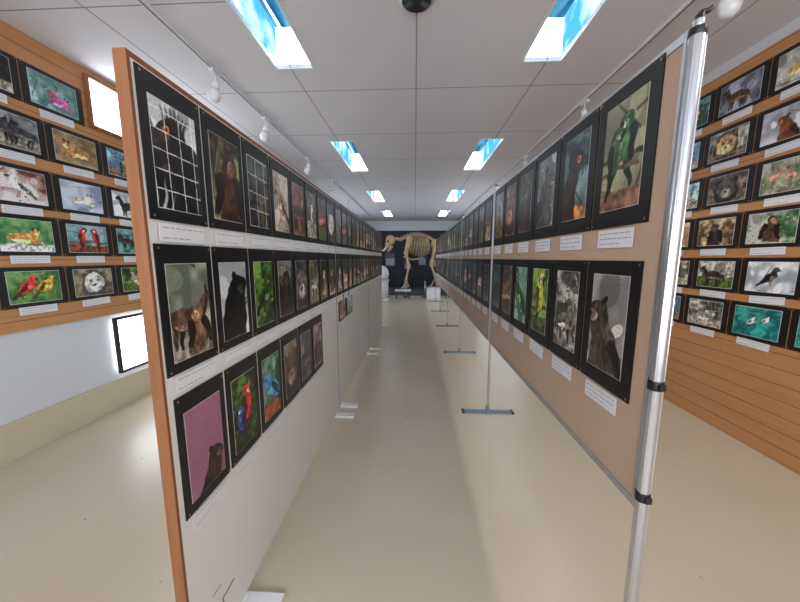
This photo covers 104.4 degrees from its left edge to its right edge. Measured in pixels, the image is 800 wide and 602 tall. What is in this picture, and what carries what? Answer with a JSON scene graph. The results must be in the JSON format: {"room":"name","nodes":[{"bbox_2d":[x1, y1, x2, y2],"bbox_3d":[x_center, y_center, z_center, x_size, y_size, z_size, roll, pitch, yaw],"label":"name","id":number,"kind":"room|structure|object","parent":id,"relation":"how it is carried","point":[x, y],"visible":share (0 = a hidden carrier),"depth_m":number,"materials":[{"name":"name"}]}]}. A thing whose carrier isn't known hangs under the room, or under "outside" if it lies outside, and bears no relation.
{"room":"museum","nodes":[
{"label":"museum","id":0,"kind":"room"},
{"bbox_2d":[0,309,147,425],"bbox_3d":[-2.845,-0.984,6.369,0.100,3.300,17.800,0,8,3],"label":"wall","id":1,"kind":"structure","parent":0,"point":[41,368],"depth_m":2.67,"materials":[{"name":"white paint"}]},
{"bbox_2d":[0,20,141,334],"bbox_3d":[-2.784,-1.469,6.299,0.019,2.319,17.800,0,8,3],"label":"wall panel","id":2,"kind":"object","parent":1,"relation":"attached to","point":[13,41],"depth_m":2.66,"materials":[{"name":"brown wood"}]},
{"bbox_2d":[0,366,150,467],"bbox_3d":[-2.779,0.501,6.572,0.029,0.299,17.800,0,8,3],"label":"baseboard","id":3,"kind":"structure","parent":1,"relation":"attached to","point":[20,437],"depth_m":2.74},
{"bbox_2d":[82,72,121,139],"bbox_3d":[-2.876,-1.988,3.704,0.035,0.470,1.650,0,8,3],"label":"window","id":4,"kind":"structure","parent":1,"relation":"in","point":[101,100],"depth_m":3.03,"materials":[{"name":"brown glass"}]},
{"bbox_2d":[112,312,147,373],"bbox_3d":[-2.867,0.349,4.013,0.035,0.585,1.680,0,8,3],"label":"window","id":5,"kind":"structure","parent":1,"relation":"in","point":[128,330],"depth_m":3.33,"materials":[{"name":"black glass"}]},
{"bbox_2d":[0,296,799,601],"bbox_3d":[0.152,0.719,6.460,6.100,0.100,18.000,0,8,3],"label":"floor","id":6,"kind":"structure","parent":0,"point":[413,496],"depth_m":1.95,"materials":[{"name":"plastic"}]},
{"bbox_2d":[112,47,354,601],"bbox_3d":[-0.688,0.231,1.989,0.380,2.095,2.094,0,8,3],"label":"display board","id":7,"kind":"object","parent":6,"relation":"on","point":[219,561],"visible":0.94,"depth_m":1.23,"materials":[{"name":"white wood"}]},
{"bbox_2d":[133,61,207,244],"bbox_3d":[-0.707,-0.424,0.986,0.006,0.474,0.247,0,8,3],"label":"photo","id":8,"kind":"object","parent":7,"relation":"attached to","point":[168,120],"visible":1,"depth_m":0.96,"materials":[{"name":"paper"}]},
{"bbox_2d":[152,243,218,394],"bbox_3d":[-0.707,0.051,1.052,0.006,0.475,0.247,0,8,3],"label":"photo","id":9,"kind":"object","parent":7,"relation":"attached to","point":[184,280],"visible":1,"depth_m":1.02,"materials":[{"name":"paper"}]},
{"bbox_2d":[173,372,230,531],"bbox_3d":[-0.707,0.540,1.133,0.006,0.491,0.247,0,8,3],"label":"photo","id":10,"kind":"object","parent":7,"relation":"attached to","point":[200,413],"visible":1,"depth_m":1.11,"materials":[{"name":"paper"}]},
{"bbox_2d":[199,108,245,246],"bbox_3d":[-0.695,-0.460,1.241,0.006,0.474,0.247,0,8,3],"label":"photo","id":11,"kind":"object","parent":7,"relation":"attached to","point":[220,143],"visible":1,"depth_m":1.22,"materials":[{"name":"paper"}]},
{"bbox_2d":[211,247,252,366],"bbox_3d":[-0.695,0.015,1.307,0.006,0.474,0.247,0,8,3],"label":"photo","id":12,"kind":"object","parent":7,"relation":"attached to","point":[230,266],"visible":1,"depth_m":1.28,"materials":[{"name":"paper"}]},
{"bbox_2d":[224,352,261,477],"bbox_3d":[-0.694,0.504,1.393,0.006,0.492,0.247,0,8,3],"label":"photo","id":13,"kind":"object","parent":7,"relation":"attached to","point":[241,379],"visible":1,"depth_m":1.37,"materials":[{"name":"paper"}]},
{"bbox_2d":[240,136,272,247],"bbox_3d":[-0.682,-0.495,1.497,0.006,0.475,0.247,0,8,3],"label":"photo","id":14,"kind":"object","parent":7,"relation":"attached to","point":[255,166],"visible":1,"depth_m":1.47,"materials":[{"name":"paper"}]},
{"bbox_2d":[248,249,276,347],"bbox_3d":[-0.682,-0.020,1.563,0.006,0.474,0.247,0,8,3],"label":"photo","id":15,"kind":"object","parent":7,"relation":"attached to","point":[261,261],"visible":1,"depth_m":1.54,"materials":[{"name":"paper"}]},
{"bbox_2d":[257,338,283,441],"bbox_3d":[-0.681,0.469,1.652,0.006,0.492,0.247,0,8,3],"label":"photo","id":16,"kind":"object","parent":7,"relation":"attached to","point":[269,356],"visible":1,"depth_m":1.63,"materials":[{"name":"paper"}]},
{"bbox_2d":[268,156,291,249],"bbox_3d":[-0.670,-0.531,1.753,0.006,0.474,0.247,0,8,3],"label":"photo","id":17,"kind":"object","parent":7,"relation":"attached to","point":[278,174],"visible":1,"depth_m":1.73,"materials":[{"name":"paper"}]},
{"bbox_2d":[274,250,294,334],"bbox_3d":[-0.670,-0.056,1.819,0.006,0.474,0.247,0,8,3],"label":"photo","id":18,"kind":"object","parent":7,"relation":"attached to","point":[283,260],"visible":1,"depth_m":1.80,"materials":[{"name":"paper"}]},
{"bbox_2d":[280,328,299,415],"bbox_3d":[-0.669,0.432,1.911,0.006,0.491,0.247,0,8,3],"label":"photo","id":19,"kind":"object","parent":7,"relation":"attached to","point":[290,374],"visible":1,"depth_m":1.89,"materials":[{"name":"paper"}]},
{"bbox_2d":[333,200,377,407],"bbox_3d":[-0.588,-0.055,4.052,0.380,2.095,2.064,0,8,3],"label":"display board","id":20,"kind":"object","parent":6,"relation":"on","point":[353,336],"visible":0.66,"depth_m":3.79,"materials":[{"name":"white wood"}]},
{"bbox_2d":[367,224,388,349],"bbox_3d":[-0.489,-0.340,6.105,0.380,2.095,2.074,0,8,3],"label":"display board","id":21,"kind":"object","parent":6,"relation":"on","point":[375,288],"visible":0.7,"depth_m":5.87,"materials":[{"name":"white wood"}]},
{"bbox_2d":[382,266,389,301],"bbox_3d":[-0.662,-0.644,11.263,0.560,1.280,0.560,0,8,3],"label":"pedestal","id":22,"kind":"object","parent":6,"relation":"on","point":[385,273],"visible":0.52,"depth_m":11.08,"materials":[{"name":"plastic"}]},
{"bbox_2d":[385,252,394,286],"bbox_3d":[-0.476,-1.459,15.068,0.500,1.850,0.150,0,8,3],"label":"stand","id":23,"kind":"object","parent":6,"relation":"on","point":[389,256],"visible":0.83,"depth_m":14.99,"materials":[{"name":"grey metal"}]},
{"bbox_2d":[395,289,410,298],"bbox_3d":[0.113,-0.259,11.835,0.600,0.360,0.300,0,8,3],"label":"bench","id":24,"kind":"object","parent":6,"relation":"on","point":[396,290],"visible":1,"depth_m":11.69,"materials":[{"name":"white plastic"}]},
{"bbox_2d":[404,259,410,280],"bbox_3d":[0.372,-1.280,15.051,0.350,1.500,0.150,0,8,3],"label":"stand","id":25,"kind":"object","parent":6,"relation":"on","point":[405,262],"visible":0.45,"depth_m":14.98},
{"bbox_2d":[382,232,438,288],"bbox_3d":[0.419,-1.741,13.282,2.764,2.415,0.792,0,8,3],"label":"skeleton","id":26,"kind":"object","parent":6,"relation":"on","point":[390,240],"visible":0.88,"depth_m":13.07,"materials":[{"name":"beige plastic"}]},
{"bbox_2d":[388,287,446,295],"bbox_3d":[0.541,-0.421,13.459,3.200,0.235,1.200,0,8,3],"label":"plinth","id":27,"kind":"object","parent":6,"relation":"on","point":[415,291],"visible":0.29,"depth_m":12.89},
{"bbox_2d":[418,253,425,286],"bbox_3d":[1.072,-1.424,14.998,0.400,1.800,0.150,0,8,3],"label":"stand","id":28,"kind":"object","parent":6,"relation":"on","point":[422,262],"visible":0.64,"depth_m":14.93,"materials":[{"name":"grey metal"}]},
{"bbox_2d":[426,287,439,298],"bbox_3d":[1.268,-0.313,11.898,0.540,0.450,0.390,0,8,3],"label":"display case","id":29,"kind":"object","parent":6,"relation":"on","point":[430,291],"visible":0.86,"depth_m":11.72,"materials":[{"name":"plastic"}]},
{"bbox_2d":[431,253,435,273],"bbox_3d":[1.721,-1.420,14.967,0.450,1.800,0.150,0,8,3],"label":"stand","id":30,"kind":"object","parent":6,"relation":"on","point":[434,260],"visible":0.26,"depth_m":14.90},
{"bbox_2d":[428,239,442,301],"bbox_3d":[1.271,-1.072,10.948,0.514,2.215,0.074,0,8,3],"label":"support pole","id":31,"kind":"object","parent":6,"relation":"on","point":[436,239],"visible":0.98,"depth_m":11.06,"materials":[{"name":"metal"}]},
{"bbox_2d":[431,234,448,311],"bbox_3d":[1.173,-0.792,8.930,0.514,2.215,0.074,0,8,3],"label":"support pole","id":32,"kind":"object","parent":6,"relation":"on","point":[439,310],"visible":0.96,"depth_m":9.04,"materials":[{"name":"metal"}]},
{"bbox_2d":[436,227,458,326],"bbox_3d":[1.077,-0.517,6.951,0.514,2.215,0.074,0,8,3],"label":"support pole","id":33,"kind":"object","parent":6,"relation":"on","point":[446,325],"visible":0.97,"depth_m":7.07,"materials":[{"name":"metal"}]},
{"bbox_2d":[444,215,475,353],"bbox_3d":[0.982,-0.243,4.973,0.514,2.215,0.074,0,8,3],"label":"support pole","id":34,"kind":"object","parent":6,"relation":"on","point":[459,349],"visible":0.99,"depth_m":5.09,"materials":[{"name":"metal"}]},
{"bbox_2d":[461,184,513,414],"bbox_3d":[0.886,0.032,2.994,0.514,2.215,0.074,0,8,3],"label":"support pole","id":35,"kind":"object","parent":6,"relation":"on","point":[486,410],"visible":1,"depth_m":3.11,"materials":[{"name":"metal"}]},
{"bbox_2d":[623,4,714,601],"bbox_3d":[0.774,0.326,0.948,0.514,2.193,0.074,0,8,3],"label":"support pole","id":36,"kind":"object","parent":6,"relation":"on","point":[697,36],"visible":1,"depth_m":0.89,"materials":[{"name":"metal"}]},
{"bbox_2d":[489,29,689,505],"bbox_3d":[0.837,-0.163,1.928,0.033,1.422,2.024,0,8,3],"label":"partition panel","id":37,"kind":"object","parent":36,"relation":"attached to","point":[612,442],"visible":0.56,"depth_m":1.09,"materials":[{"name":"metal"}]},
{"bbox_2d":[512,259,530,343],"bbox_3d":[0.828,-0.004,2.134,0.006,0.558,0.312,0,8,3],"label":"photo","id":38,"kind":"object","parent":37,"relation":"attached to","point":[522,271],"visible":1,"depth_m":2.11,"materials":[{"name":"paper"}]},
{"bbox_2d":[516,158,536,252],"bbox_3d":[0.828,-0.603,2.051,0.006,0.558,0.312,0,8,3],"label":"photo","id":39,"kind":"object","parent":37,"relation":"attached to","point":[527,176],"visible":1,"depth_m":2.02,"materials":[{"name":"paper"}]},
{"bbox_2d":[527,260,553,358],"bbox_3d":[0.813,0.041,1.816,0.006,0.561,0.312,0,8,3],"label":"photo","id":40,"kind":"object","parent":37,"relation":"attached to","point":[541,278],"visible":1,"depth_m":1.79,"materials":[{"name":"paper"}]},
{"bbox_2d":[533,138,561,251],"bbox_3d":[0.813,-0.559,1.733,0.006,0.557,0.312,0,8,3],"label":"photo","id":41,"kind":"object","parent":37,"relation":"attached to","point":[549,161],"visible":1,"depth_m":1.70,"materials":[{"name":"paper"}]},
{"bbox_2d":[548,260,587,380],"bbox_3d":[0.797,0.084,1.497,0.006,0.558,0.312,0,8,3],"label":"photo","id":42,"kind":"object","parent":37,"relation":"attached to","point":[569,276],"visible":1,"depth_m":1.47,"materials":[{"name":"paper"}]},
{"bbox_2d":[556,106,600,249],"bbox_3d":[0.797,-0.514,1.414,0.006,0.558,0.312,0,8,3],"label":"photo","id":43,"kind":"object","parent":37,"relation":"attached to","point":[580,144],"visible":1,"depth_m":1.38,"materials":[{"name":"paper"}]},
{"bbox_2d":[580,260,643,415],"bbox_3d":[0.782,0.129,1.179,0.006,0.558,0.312,0,8,3],"label":"photo","id":44,"kind":"object","parent":37,"relation":"attached to","point":[613,290],"visible":1,"depth_m":1.15,"materials":[{"name":"paper"}]},
{"bbox_2d":[591,52,665,247],"bbox_3d":[0.782,-0.470,1.096,0.006,0.558,0.312,0,8,3],"label":"photo","id":45,"kind":"object","parent":37,"relation":"attached to","point":[630,118],"visible":1,"depth_m":1.06,"materials":[{"name":"paper"}]},
{"bbox_2d":[0,0,799,220],"bbox_3d":[0.152,-2.614,5.998,6.100,0.030,18.000,0,8,3],"label":"ceiling","id":46,"kind":"structure","parent":0,"point":[415,94],"depth_m":2.92,"materials":[{"name":"white tile"}]},
{"bbox_2d":[137,0,374,219],"bbox_3d":[-1.569,-2.588,6.034,0.036,0.029,16.500,0,8,3],"label":"track rail","id":47,"kind":"object","parent":46,"relation":"attached to","point":[144,3],"visible":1,"depth_m":2.91,"materials":[{"name":"white metal"}]},
{"bbox_2d":[206,67,220,102],"bbox_3d":[-1.744,-2.001,2.900,0.126,0.271,0.124,0,8,3],"label":"track spotlight","id":48,"kind":"object","parent":47,"relation":"attached to","point":[213,94],"visible":1,"depth_m":2.87,"materials":[{"name":"white plastic"}]},
{"bbox_2d":[260,116,269,141],"bbox_3d":[-1.696,-2.137,3.879,0.126,0.271,0.124,0,8,3],"label":"track spotlight","id":49,"kind":"object","parent":47,"relation":"attached to","point":[264,135],"visible":1,"depth_m":3.85,"materials":[{"name":"white plastic"}]},
{"bbox_2d":[304,157,310,174],"bbox_3d":[-1.622,-2.350,5.413,0.126,0.271,0.124,0,8,3],"label":"track spotlight","id":50,"kind":"object","parent":47,"relation":"attached to","point":[307,171],"visible":1,"depth_m":5.38,"materials":[{"name":"white plastic"}]},
{"bbox_2d":[328,179,332,191],"bbox_3d":[-1.550,-2.555,6.897,0.126,0.271,0.124,0,8,3],"label":"track spotlight","id":51,"kind":"object","parent":47,"relation":"attached to","point":[330,189],"visible":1,"depth_m":6.87,"materials":[{"name":"white plastic"}]},
{"bbox_2d":[225,0,314,69],"bbox_3d":[-1.015,-2.228,2.034,0.370,0.366,1.700,0,8,3],"label":"skylight","id":52,"kind":"object","parent":46,"relation":"attached to","point":[268,19],"visible":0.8,"depth_m":2.70,"materials":[{"name":"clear glass"}]},
{"bbox_2d":[329,141,368,171],"bbox_3d":[-0.848,-2.708,5.497,0.370,0.366,1.700,0,8,3],"label":"skylight","id":53,"kind":"object","parent":46,"relation":"attached to","point":[348,150],"visible":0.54,"depth_m":5.92,"materials":[{"name":"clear glass"}]},
{"bbox_2d":[366,191,385,202],"bbox_3d":[-0.679,-3.190,8.975,0.370,0.366,1.710,0,8,3],"label":"skylight","id":54,"kind":"object","parent":46,"relation":"attached to","point":[376,195],"visible":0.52,"depth_m":9.79,"materials":[{"name":"clear glass"}]},
{"bbox_2d":[381,211,392,216],"bbox_3d":[-0.512,-3.671,12.438,0.370,0.366,1.710,0,8,3],"label":"skylight","id":55,"kind":"object","parent":46,"relation":"attached to","point":[386,213],"visible":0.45,"depth_m":13.27,"materials":[{"name":"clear glass"}]},
{"bbox_2d":[398,0,434,12],"bbox_3d":[0.113,-2.042,2.097,0.250,0.029,0.250,0,8,3],"label":"ceiling speaker","id":56,"kind":"object","parent":46,"relation":"attached to","point":[413,6],"depth_m":2.13},
{"bbox_2d":[437,210,450,216],"bbox_3d":[1.736,-3.656,12.331,0.370,0.366,1.710,0,8,3],"label":"skylight","id":57,"kind":"object","parent":46,"relation":"attached to","point":[443,213],"visible":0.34,"depth_m":13.16,"materials":[{"name":"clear glass"}]},
{"bbox_2d":[446,190,465,200],"bbox_3d":[1.568,-3.176,8.868,0.370,0.366,1.710,0,8,3],"label":"skylight","id":58,"kind":"object","parent":46,"relation":"attached to","point":[454,195],"visible":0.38,"depth_m":9.68,"materials":[{"name":"clear glass"}]},
{"bbox_2d":[462,138,504,170],"bbox_3d":[1.400,-2.693,5.391,0.370,0.366,1.700,0,8,3],"label":"skylight","id":59,"kind":"object","parent":46,"relation":"attached to","point":[484,147],"visible":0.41,"depth_m":5.84,"materials":[{"name":"clear glass"}]},
{"bbox_2d":[521,0,607,62],"bbox_3d":[1.232,-2.213,1.928,0.370,0.366,1.700,0,8,3],"label":"skylight","id":60,"kind":"object","parent":46,"relation":"attached to","point":[564,19],"visible":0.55,"depth_m":2.67,"materials":[{"name":"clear glass"}]},
{"bbox_2d":[456,0,696,219],"bbox_3d":[2.167,-2.563,5.857,0.036,0.029,16.500,0,8,3],"label":"track rail","id":61,"kind":"object","parent":46,"relation":"attached to","point":[688,3],"visible":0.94,"depth_m":2.90,"materials":[{"name":"white metal"}]},
{"bbox_2d":[523,155,527,166],"bbox_3d":[2.161,-2.333,5.293,0.126,0.271,0.124,0,8,3],"label":"track spotlight","id":62,"kind":"object","parent":61,"relation":"attached to","point":[525,163],"visible":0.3,"depth_m":5.26,"materials":[{"name":"white plastic"}]},
{"bbox_2d":[580,99,589,119],"bbox_3d":[2.072,-2.078,3.452,0.126,0.271,0.124,0,8,3],"label":"track spotlight","id":63,"kind":"object","parent":61,"relation":"attached to","point":[584,111],"visible":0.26,"depth_m":3.43,"materials":[{"name":"white plastic"}]},
{"bbox_2d":[715,0,743,19],"bbox_3d":[1.996,-1.858,1.869,0.126,0.271,0.124,0,8,3],"label":"track spotlight","id":64,"kind":"object","parent":61,"relation":"attached to","point":[726,9],"visible":1,"depth_m":1.86,"materials":[{"name":"white plastic"}]},
{"bbox_2d":[379,230,447,286],"bbox_3d":[0.580,-2.193,15.081,6.100,3.300,0.100,0,8,3],"label":"wall","id":65,"kind":"structure","parent":0,"point":[398,273],"depth_m":15.08,"materials":[{"name":"black paint"}]},
{"bbox_2d":[365,221,458,230],"bbox_3d":[0.577,-3.595,14.821,5.840,0.449,0.029,0,8,3],"label":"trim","id":66,"kind":"structure","parent":65,"relation":"attached to","point":[378,225],"depth_m":14.81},
{"bbox_2d":[435,238,440,285],"bbox_3d":[1.222,-1.266,9.888,0.033,1.422,1.994,0,8,3],"label":"partition panel","id":67,"kind":"object","parent":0,"point":[437,279],"visible":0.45,"depth_m":9.65,"materials":[{"name":"metal"}]},
{"bbox_2d":[440,232,447,293],"bbox_3d":[1.126,-0.990,7.894,0.033,1.422,1.964,0,8,3],"label":"partition panel","id":68,"kind":"object","parent":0,"point":[443,285],"visible":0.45,"depth_m":7.64,"materials":[{"name":"metal"}]},
{"bbox_2d":[447,219,461,308],"bbox_3d":[1.030,-0.716,5.915,0.033,1.422,1.964,0,8,3],"label":"partition panel","id":69,"kind":"object","parent":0,"point":[452,293],"visible":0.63,"depth_m":5.60,"materials":[{"name":"metal"}]},
{"bbox_2d":[460,192,494,340],"bbox_3d":[0.934,-0.441,3.937,0.033,1.422,1.964,0,8,3],"label":"partition panel","id":70,"kind":"object","parent":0,"point":[480,320],"visible":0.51,"depth_m":3.49,"materials":[{"name":"metal"}]},
{"bbox_2d":[701,17,799,86],"bbox_3d":[3.148,-0.945,6.084,0.100,3.300,17.800,0,8,3],"label":"wall","id":71,"kind":"structure","parent":0,"point":[793,26],"depth_m":2.57,"materials":[{"name":"white paint"}]},
{"bbox_2d":[663,29,799,474],"bbox_3d":[3.088,-0.897,6.094,0.019,3.198,17.800,0,8,3],"label":"wall paneling","id":72,"kind":"structure","parent":71,"relation":"attached to","point":[751,395],"depth_m":2.63,"materials":[{"name":"brown wood"}]}
]}

